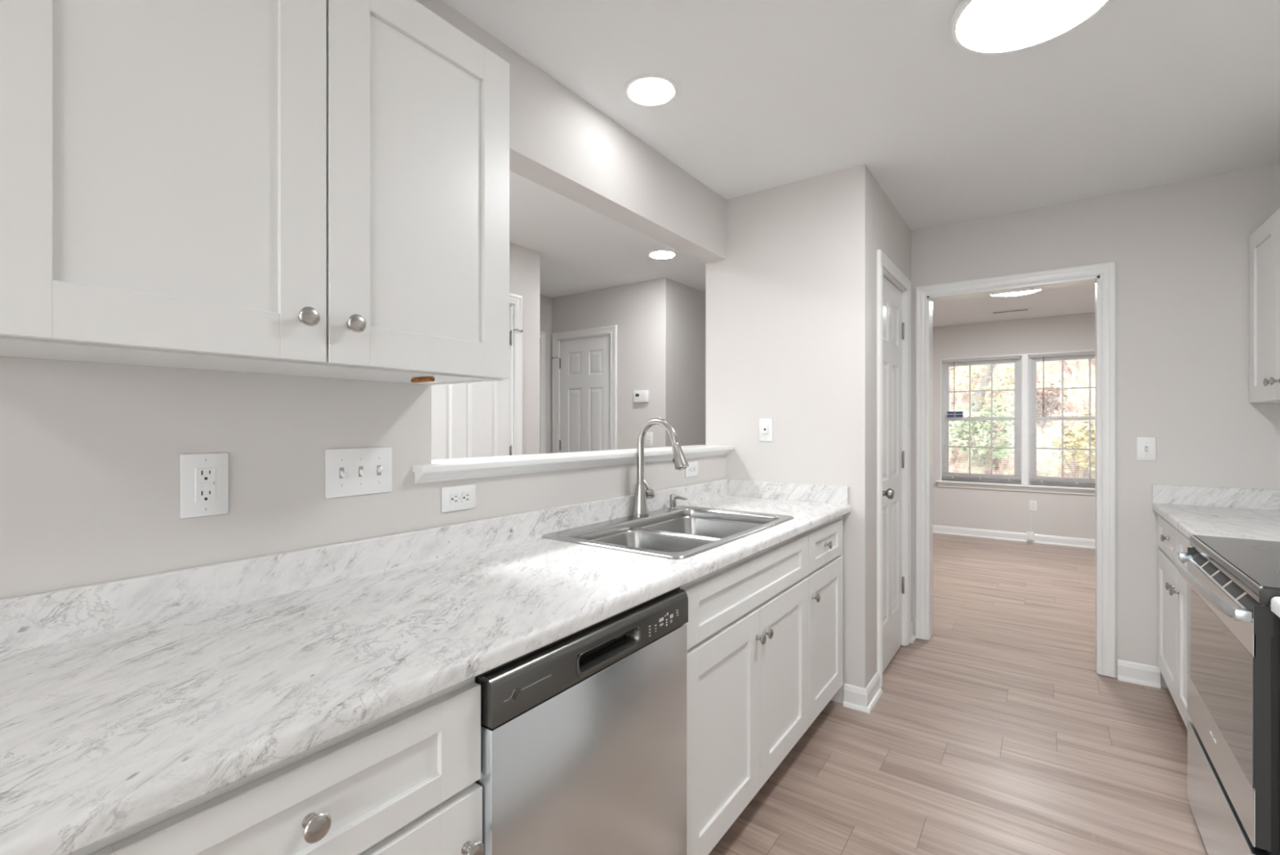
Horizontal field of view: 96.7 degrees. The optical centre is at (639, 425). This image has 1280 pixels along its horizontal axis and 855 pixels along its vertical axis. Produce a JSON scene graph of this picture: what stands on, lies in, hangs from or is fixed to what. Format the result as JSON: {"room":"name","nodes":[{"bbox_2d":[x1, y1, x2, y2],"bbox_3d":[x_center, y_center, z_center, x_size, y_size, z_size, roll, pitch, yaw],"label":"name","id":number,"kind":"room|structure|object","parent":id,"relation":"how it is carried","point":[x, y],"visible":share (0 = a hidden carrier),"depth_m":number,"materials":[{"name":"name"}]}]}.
{"room":"kitchen","nodes":[
{"label":"kitchen","id":0,"kind":"room"},
{"bbox_2d":[0,0,725,599],"bbox_3d":[-0.987,0.052,1.050,0.120,2.440,4.760,0,0,36],"label":"wall","id":1,"kind":"structure","parent":0,"point":[90,451],"depth_m":1.22,"materials":[{"name":"beige paint"}]},
{"bbox_2d":[179,452,228,518],"bbox_3d":[-0.857,0.117,1.122,0.009,0.124,0.080,0,0,36],"label":"power outlet","id":2,"kind":"object","parent":1,"relation":"attached to","point":[203,477],"visible":1,"depth_m":1.12,"materials":[{"name":"white plastic"}]},
{"bbox_2d":[195,466,215,502],"bbox_3d":[-0.855,0.117,1.121,0.004,0.067,0.034,0,0,36],"label":"receptacle","id":3,"kind":"object","parent":2,"relation":"attached to","point":[205,477],"depth_m":1.12,"materials":[{"name":"white plastic"}]},
{"bbox_2d":[0,0,509,385],"bbox_3d":[-0.668,-0.488,1.089,0.352,0.762,0.841,0,0,36],"label":"upper cabinet","id":4,"kind":"object","parent":1,"relation":"attached to","point":[304,188],"visible":1,"depth_m":0.92,"materials":[{"name":"white paint"}]},
{"bbox_2d":[410,377,435,382],"bbox_3d":[-0.500,-0.104,1.308,0.072,0.011,0.022,0,0,36],"label":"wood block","id":5,"kind":"object","parent":4,"relation":"attached to","point":[421,380],"visible":1,"depth_m":1.30,"materials":[{"name":"orange wood"}]},
{"bbox_2d":[324,446,392,497],"bbox_3d":[-0.670,0.112,1.373,0.021,0.114,0.165,0,0,36],"label":"light switch","id":6,"kind":"object","parent":1,"relation":"attached to","point":[348,472],"visible":1,"depth_m":1.37,"materials":[{"name":"white plastic"}]},
{"bbox_2d":[0,478,728,656],"bbox_3d":[-0.330,0.318,1.840,0.027,0.084,2.709,0,0,36],"label":"backsplash","id":7,"kind":"structure","parent":1,"relation":"attached to","point":[35,620],"depth_m":1.19,"materials":[{"name":"stone"}]},
{"bbox_2d":[441,484,475,512],"bbox_3d":[-0.510,0.205,1.608,0.008,0.070,0.115,0,0,36],"label":"power outlet","id":8,"kind":"object","parent":1,"relation":"attached to","point":[454,498],"visible":1,"depth_m":1.60,"materials":[{"name":"white plastic"}]},
{"bbox_2d":[449,493,457,504],"bbox_3d":[-0.519,0.205,1.591,0.003,0.033,0.025,0,0,36],"label":"receptacle","id":9,"kind":"object","parent":8,"relation":"attached to","point":[453,496],"depth_m":1.59,"materials":[{"name":"white plastic"}]},
{"bbox_2d":[462,491,469,502],"bbox_3d":[-0.497,0.205,1.622,0.003,0.033,0.025,0,0,36],"label":"receptacle","id":10,"kind":"object","parent":8,"relation":"attached to","point":[465,495],"depth_m":1.62,"materials":[{"name":"white plastic"}]},
{"bbox_2d":[412,444,733,483],"bbox_3d":[-0.120,0.129,2.255,0.200,0.049,1.792,0,0,36],"label":"trim","id":11,"kind":"structure","parent":1,"relation":"attached to","point":[444,469],"depth_m":1.86,"materials":[{"name":"white wood"}]},
{"bbox_2d":[684,461,697,477],"bbox_3d":[0.243,0.205,2.660,0.008,0.070,0.115,0,0,36],"label":"power outlet","id":12,"kind":"object","parent":1,"relation":"attached to","point":[691,470],"visible":0.98,"depth_m":2.66,"materials":[{"name":"white plastic"}]},
{"bbox_2d":[688,466,692,472],"bbox_3d":[0.233,0.205,2.643,0.003,0.033,0.025,0,0,36],"label":"receptacle","id":13,"kind":"object","parent":12,"relation":"attached to","point":[690,467],"depth_m":2.64,"materials":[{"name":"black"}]},
{"bbox_2d":[693,465,696,472],"bbox_3d":[0.256,0.205,2.675,0.003,0.033,0.025,0,0,36],"label":"receptacle","id":14,"kind":"object","parent":12,"relation":"attached to","point":[694,466],"depth_m":2.67,"materials":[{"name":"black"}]},
{"bbox_2d":[509,242,539,455],"bbox_3d":[-2.126,0.052,1.916,0.100,2.440,4.842,0,0,36],"label":"wall","id":15,"kind":"structure","parent":0,"point":[524,263],"depth_m":3.78,"materials":[{"name":"beige paint"}]},
{"bbox_2d":[431,306,522,459],"bbox_3d":[-1.032,0.246,3.362,0.104,2.027,0.850,0,0,36],"label":"door","id":16,"kind":"structure","parent":15,"relation":"in","point":[468,420],"depth_m":3.42,"materials":[{"name":"white paint"}]},
{"bbox_2d":[509,293,522,455],"bbox_3d":[-1.081,0.213,3.361,0.118,2.109,0.936,0,0,36],"label":"trim","id":17,"kind":"structure","parent":15,"relation":"attached to","point":[517,300],"depth_m":3.68,"materials":[{"name":"white wood"}]},
{"bbox_2d":[539,294,551,453],"bbox_3d":[-1.152,0.052,4.833,0.100,2.440,1.238,0,0,36],"label":"wall","id":18,"kind":"structure","parent":0,"point":[545,303],"depth_m":5.19,"materials":[{"name":"beige paint"}]},
{"bbox_2d":[539,331,545,453],"bbox_3d":[-1.157,0.213,4.811,0.118,2.109,0.896,0,0,36],"label":"trim","id":19,"kind":"structure","parent":18,"relation":"attached to","point":[542,334],"depth_m":5.11,"materials":[{"name":"white wood"}]},
{"bbox_2d":[551,279,655,453],"bbox_3d":[-0.315,0.052,4.934,1.145,2.440,0.100,0,0,36],"label":"wall","id":20,"kind":"structure","parent":0,"point":[631,307],"depth_m":4.72,"materials":[{"name":"beige paint"}]},
{"bbox_2d":[551,335,609,452],"bbox_3d":[-0.518,0.246,5.019,0.658,2.027,0.104,0,0,36],"label":"door","id":21,"kind":"structure","parent":20,"relation":"in","point":[584,362],"depth_m":5.02,"materials":[{"name":"white paint"}]},
{"bbox_2d":[551,324,617,453],"bbox_3d":[-0.471,0.213,5.035,0.744,2.109,0.118,0,0,36],"label":"trim","id":22,"kind":"structure","parent":20,"relation":"attached to","point":[606,330],"depth_m":4.96,"materials":[{"name":"white wood"}]},
{"bbox_2d":[633,390,648,402],"bbox_3d":[0.009,-0.235,4.622,0.134,0.096,0.031,0,0,36],"label":"thermostat","id":23,"kind":"object","parent":20,"relation":"attached to","point":[639,396],"visible":1,"depth_m":4.60,"materials":[{"name":"white plastic"}]},
{"bbox_2d":[645,431,653,446],"bbox_3d":[0.072,0.112,4.583,0.072,0.116,0.021,0,0,36],"label":"light switch","id":24,"kind":"object","parent":20,"relation":"attached to","point":[649,435],"visible":0.91,"depth_m":4.59,"materials":[{"name":"white plastic"}]},
{"bbox_2d":[655,277,706,447],"bbox_3d":[0.663,0.052,5.231,0.100,2.440,1.720,0,0,36],"label":"wall","id":25,"kind":"structure","parent":0,"point":[680,308],"depth_m":4.68,"materials":[{"name":"beige paint"}]},
{"bbox_2d":[706,164,871,702],"bbox_3d":[0.707,0.052,2.826,0.810,2.440,0.100,0,0,36],"label":"wall","id":26,"kind":"structure","parent":0,"point":[788,303],"depth_m":2.71,"materials":[{"name":"beige paint"}]},
{"bbox_2d":[759,417,772,441],"bbox_3d":[0.621,0.023,2.818,0.070,0.114,0.015,0,0,36],"label":"phone jack","id":27,"kind":"object","parent":26,"relation":"attached to","point":[765,424],"visible":1,"depth_m":2.81,"materials":[{"name":"white plastic"}]},
{"bbox_2d":[842,682,869,713],"bbox_3d":[0.974,1.224,2.558,0.116,0.095,0.026,0,0,36],"label":"baseboard","id":28,"kind":"structure","parent":26,"relation":"attached to","point":[855,697],"depth_m":2.56,"materials":[{"name":"white wood"}]},
{"bbox_2d":[441,0,1279,326],"bbox_3d":[0.682,-1.208,2.850,5.900,0.080,9.830,0,0,36],"label":"ceiling","id":29,"kind":"structure","parent":0,"point":[1141,94],"depth_m":2.08,"materials":[{"name":"white paint"}]},
{"bbox_2d":[623,74,678,107],"bbox_3d":[0.039,-1.166,1.992,0.192,0.006,0.192,0,0,36],"label":"recessed light","id":30,"kind":"object","parent":29,"relation":"in","point":[650,91],"visible":1,"depth_m":1.98,"materials":[{"name":"white plastic"}]},
{"bbox_2d":[647,249,676,259],"bbox_3d":[0.153,-1.166,3.899,0.200,0.006,0.200,0,0,36],"label":"recessed light","id":31,"kind":"object","parent":29,"relation":"in","point":[661,254],"visible":1,"depth_m":3.88,"materials":[{"name":"white plastic"}]},
{"bbox_2d":[988,307,1032,314],"bbox_3d":[3.775,-1.165,5.808,0.370,0.007,0.120,0,0,36],"label":"ceiling vent","id":32,"kind":"object","parent":29,"relation":"in","point":[1025,308],"visible":1,"depth_m":5.78,"materials":[{"name":"white metal"}]},
{"bbox_2d":[991,288,1042,296],"bbox_3d":[3.209,-1.152,4.872,0.400,0.032,0.400,0,0,36],"label":"recessed light","id":33,"kind":"object","parent":29,"relation":"in","point":[1020,293],"visible":0.36,"depth_m":4.95,"materials":[{"name":"white plastic"}]},
{"bbox_2d":[951,0,1111,54],"bbox_3d":[1.078,-1.152,1.565,0.392,0.032,0.392,0,0,36],"label":"recessed light","id":34,"kind":"object","parent":29,"relation":"in","point":[984,27],"visible":1,"depth_m":1.61,"materials":[{"name":"white plastic"}]},
{"bbox_2d":[871,173,911,679],"bbox_3d":[1.307,0.052,3.055,0.100,2.440,0.970,0,0,36],"label":"wall","id":35,"kind":"structure","parent":0,"point":[891,234],"depth_m":2.72,"materials":[{"name":"beige paint"}]},
{"bbox_2d":[865,671,882,713],"bbox_3d":[1.074,1.224,2.621,0.026,0.095,0.246,0,0,36],"label":"baseboard","id":36,"kind":"structure","parent":35,"relation":"attached to","point":[873,691],"depth_m":2.62,"materials":[{"name":"white wood"}]},
{"bbox_2d":[882,274,904,672],"bbox_3d":[1.355,0.246,3.038,0.104,2.027,0.615,0,0,36],"label":"door","id":37,"kind":"structure","parent":35,"relation":"in","point":[893,327],"depth_m":3.05,"materials":[{"name":"white paint"}]},
{"bbox_2d":[876,248,911,688],"bbox_3d":[1.319,0.213,3.056,0.118,2.109,0.746,0,0,36],"label":"trim","id":38,"kind":"structure","parent":35,"relation":"attached to","point":[893,273],"depth_m":3.03,"materials":[{"name":"white wood"}]},
{"bbox_2d":[911,621,915,643],"bbox_3d":[1.610,1.224,3.370,0.026,0.095,0.103,0,0,36],"label":"baseboard","id":39,"kind":"structure","parent":35,"relation":"attached to","point":[913,636],"depth_m":3.37,"materials":[{"name":"white wood"}]},
{"bbox_2d":[708,533,1208,854],"bbox_3d":[0.682,1.302,2.850,5.900,0.060,9.830,0,0,36],"label":"floor","id":40,"kind":"structure","parent":0,"point":[999,731],"depth_m":2.24,"materials":[{"name":"laminate"}]},
{"bbox_2d":[70,676,484,854],"bbox_3d":[-0.642,0.834,0.876,0.638,0.877,0.522,0,0,36],"label":"base cabinet","id":41,"kind":"object","parent":40,"relation":"on","point":[402,781],"visible":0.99,"depth_m":0.76,"materials":[{"name":"white paint"}]},
{"bbox_2d":[475,586,688,854],"bbox_3d":[-0.302,0.833,1.334,0.604,0.878,0.617,0,0,36],"label":"dishwasher","id":42,"kind":"object","parent":40,"relation":"on","point":[584,731],"visible":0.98,"depth_m":1.12,"materials":[{"name":"silver metal"}]},
{"bbox_2d":[475,586,679,678],"bbox_3d":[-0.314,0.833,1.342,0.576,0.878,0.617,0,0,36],"label":"control panel","id":43,"kind":"object","parent":42,"relation":"in","point":[597,651],"depth_m":1.15,"materials":[{"name":"black plastic"}]},
{"bbox_2d":[680,532,808,854],"bbox_3d":[0.140,0.834,1.970,0.638,0.877,0.916,0,0,36],"label":"base cabinet","id":44,"kind":"object","parent":40,"relation":"on","point":[747,625],"visible":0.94,"depth_m":1.70,"materials":[{"name":"white paint"}]},
{"bbox_2d":[0,478,851,854],"bbox_3d":[-0.085,0.335,1.665,0.628,0.117,2.709,0,0,36],"label":"countertop","id":45,"kind":"structure","parent":44,"relation":"on","point":[125,704],"depth_m":0.94,"materials":[{"name":"stone"}]},
{"bbox_2d":[631,417,688,516],"bbox_3d":[0.086,0.162,2.190,0.250,0.384,0.100,0,0,36],"label":"faucet","id":46,"kind":"object","parent":45,"relation":"on","point":[643,491],"visible":1,"depth_m":2.21,"materials":[{"name":"silver metal"}]},
{"bbox_2d":[541,505,794,559],"bbox_3d":[0.140,0.455,2.021,0.536,0.206,0.862,0,0,36],"label":"sink","id":47,"kind":"object","parent":45,"relation":"in","point":[685,531],"visible":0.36,"depth_m":2.08,"materials":[{"name":"metal"}]},
{"bbox_2d":[667,493,687,509],"bbox_3d":[0.158,0.322,2.395,0.087,0.064,0.042,0,0,36],"label":"soap dispenser","id":48,"kind":"object","parent":47,"relation":"on","point":[673,497],"visible":1,"depth_m":2.40,"materials":[{"name":"silver metal"}]},
{"bbox_2d":[804,515,843,727],"bbox_3d":[0.555,0.834,2.550,0.638,0.877,0.509,0,0,36],"label":"base cabinet","id":49,"kind":"object","parent":40,"relation":"on","point":[825,540],"visible":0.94,"depth_m":2.35,"materials":[{"name":"white paint"}]},
{"bbox_2d":[1157,514,1191,729],"bbox_3d":[2.452,0.845,2.160,0.660,0.855,1.087,0,0,36],"label":"base cabinet","id":50,"kind":"object","parent":40,"relation":"on","point":[1171,586],"visible":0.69,"depth_m":2.47,"materials":[{"name":"white paint"}]},
{"bbox_2d":[1151,484,1279,541],"bbox_3d":[2.451,0.351,2.151,0.653,0.128,1.107,0,0,36],"label":"countertop","id":51,"kind":"structure","parent":50,"relation":"on","point":[1253,513],"depth_m":2.52,"materials":[{"name":"stone"}]},
{"bbox_2d":[1173,533,1279,854],"bbox_3d":[1.859,0.762,1.415,0.734,1.020,0.764,0,0,36],"label":"range","id":52,"kind":"object","parent":40,"relation":"on","point":[1233,631],"visible":1,"depth_m":1.45,"materials":[{"name":"silver metal"}]},
{"bbox_3d":[1.210,0.845,0.424,0.661,0.855,1.578,0,0,36],"label":"base cabinet","id":53,"kind":"object","parent":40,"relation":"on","visible":0},
{"bbox_2d":[1271,595,1279,617],"bbox_3d":[1.209,0.351,0.424,0.665,0.128,1.596,0,0,36],"label":"countertop","id":54,"kind":"structure","parent":53,"relation":"on","point":[1275,601],"depth_m":1.24,"materials":[{"name":"stone"}]},
{"bbox_2d":[933,312,1095,539],"bbox_3d":[4.046,0.052,6.438,4.000,2.440,0.120,0,0,36],"label":"wall","id":55,"kind":"structure","parent":0,"point":[1060,514],"depth_m":6.32,"materials":[{"name":"beige paint"}]},
{"bbox_2d":[942,355,1022,484],"bbox_3d":[3.923,-0.063,6.557,0.790,1.420,0.070,0,0,36],"label":"window","id":56,"kind":"structure","parent":55,"relation":"in","point":[945,399],"depth_m":6.56,"materials":[{"name":"white plastic"}]},
{"bbox_2d":[942,355,1021,480],"bbox_3d":[3.882,-0.074,6.498,0.772,1.382,0.042,0,0,36],"label":"window blind","id":57,"kind":"object","parent":56,"relation":"attached to","point":[953,414],"visible":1,"depth_m":6.50,"materials":[{"name":"white plastic"}]},
{"bbox_2d":[933,524,1095,548],"bbox_3d":[4.004,1.226,6.378,4.000,0.092,0.026,0,0,36],"label":"baseboard","id":58,"kind":"structure","parent":55,"relation":"attached to","point":[993,534],"depth_m":6.29,"materials":[{"name":"white wood"}]},
{"bbox_2d":[935,480,1095,495],"bbox_3d":[4.236,0.684,6.225,1.785,0.075,0.105,0,0,36],"label":"trim","id":59,"kind":"structure","parent":55,"relation":"attached to","point":[980,485],"depth_m":6.25,"materials":[{"name":"white wood"}]},
{"bbox_2d":[940,349,1095,484],"bbox_3d":[4.271,-0.067,6.275,1.701,1.428,0.123,0,0,36],"label":"trim","id":60,"kind":"structure","parent":55,"relation":"attached to","point":[1024,357],"depth_m":6.24,"materials":[{"name":"white wood"}]},
{"bbox_2d":[1026,515,1033,540],"bbox_3d":[4.240,1.088,6.192,0.064,0.316,0.050,0,0,36],"label":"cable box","id":61,"kind":"object","parent":55,"relation":"attached to","point":[1029,535],"visible":1,"depth_m":6.17,"materials":[{"name":"white plastic"}]},
{"bbox_2d":[1029,499,1036,511],"bbox_3d":[4.276,0.872,6.194,0.070,0.114,0.008,0,0,36],"label":"power outlet","id":62,"kind":"object","parent":55,"relation":"attached to","point":[1033,504],"visible":1,"depth_m":6.19,"materials":[{"name":"white plastic"}]},
{"bbox_2d":[1028,354,1095,487],"bbox_3d":[4.632,-0.063,6.049,0.835,1.420,0.070,0,0,36],"label":"window","id":63,"kind":"structure","parent":55,"relation":"in","point":[1090,418],"depth_m":6.17,"materials":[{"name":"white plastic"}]},
{"bbox_2d":[1029,351,1095,484],"bbox_3d":[4.591,-0.074,5.990,0.817,1.382,0.042,0,0,36],"label":"window blind","id":64,"kind":"object","parent":63,"relation":"attached to","point":[1093,352],"visible":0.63,"depth_m":6.06,"materials":[{"name":"white plastic"}]},
{"bbox_2d":[911,163,1279,688],"bbox_3d":[2.122,0.052,3.142,2.545,2.440,0.120,0,0,36],"label":"wall","id":65,"kind":"structure","parent":0,"point":[1180,251],"depth_m":2.78,"materials":[{"name":"beige paint"}]},
{"bbox_2d":[915,261,1115,677],"bbox_3d":[2.058,0.222,3.188,0.921,2.093,0.156,0,0,36],"label":"trim","id":66,"kind":"structure","parent":65,"relation":"attached to","point":[1103,274],"depth_m":3.03,"materials":[{"name":"white wood"}]},
{"bbox_2d":[1117,658,1160,688],"bbox_3d":[2.461,1.224,2.810,0.159,0.095,0.026,0,0,36],"label":"baseboard","id":67,"kind":"structure","parent":65,"relation":"attached to","point":[1127,671],"depth_m":2.81,"materials":[{"name":"white wood"}]},
{"bbox_2d":[1136,436,1155,460],"bbox_3d":[2.486,0.115,2.795,0.072,0.116,0.021,0,0,36],"label":"light switch","id":68,"kind":"object","parent":65,"relation":"attached to","point":[1145,446],"visible":1,"depth_m":2.80,"materials":[{"name":"white plastic"}]},
{"bbox_3d":[1.386,0.052,0.011,0.100,2.440,5.830,0,0,36],"label":"wall","id":69,"kind":"structure","parent":0,"visible":0},
{"bbox_2d":[1248,208,1279,403],"bbox_3d":[2.670,-0.481,2.195,0.352,0.762,0.778,0,0,36],"label":"upper cabinet","id":70,"kind":"object","parent":69,"relation":"attached to","point":[1264,242],"visible":1,"depth_m":2.42,"materials":[{"name":"white paint"}]},
{"label":"outside","id":71,"kind":"structure","parent":0,"visible":0},
{"bbox_2d":[949,358,1095,478],"bbox_3d":[12.046,-5.453,17.449,30.000,14.935,26.000,0,0,36],"label":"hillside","id":72,"kind":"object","parent":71,"point":[958,402],"visible":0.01,"depth_m":10.72,"materials":[{"name":"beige plant"}]},
{"bbox_2d":[949,397,1014,471],"bbox_3d":[5.616,0.135,9.441,1.352,1.201,1.320,0,0,36],"label":"shrub","id":73,"kind":"object","parent":72,"relation":"on","point":[975,428],"visible":0.66,"depth_m":9.33,"materials":[{"name":"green plant"}]},
{"bbox_2d":[949,363,1048,423],"bbox_3d":[7.769,-3.378,10.672,4.804,7.022,2.742,0,0,36],"label":"tree","id":74,"kind":"object","parent":72,"relation":"on","point":[984,377],"visible":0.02,"depth_m":11.11,"materials":[{"name":"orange plant"}]},
{"bbox_2d":[1012,388,1014,431],"bbox_3d":[6.761,-2.710,9.670,2.264,6.004,1.064,0,0,18],"label":"sapling","id":75,"kind":"object","parent":72,"relation":"on","point":[1013,414],"visible":0.02,"depth_m":10.19,"materials":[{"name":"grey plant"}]},
{"bbox_2d":[1036,380,1067,427],"bbox_3d":[7.160,-0.353,10.113,0.733,0.870,0.919,0,0,36],"label":"shrub","id":76,"kind":"object","parent":72,"relation":"on","point":[1056,393],"visible":0.6,"depth_m":9.99,"materials":[{"name":"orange plant"}]},
{"bbox_2d":[1042,410,1095,478],"bbox_3d":[6.561,0.339,8.452,0.989,1.156,1.221,0,0,36],"label":"shrub","id":77,"kind":"object","parent":72,"relation":"on","point":[1068,433],"visible":0.52,"depth_m":8.33,"materials":[{"name":"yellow plant"}]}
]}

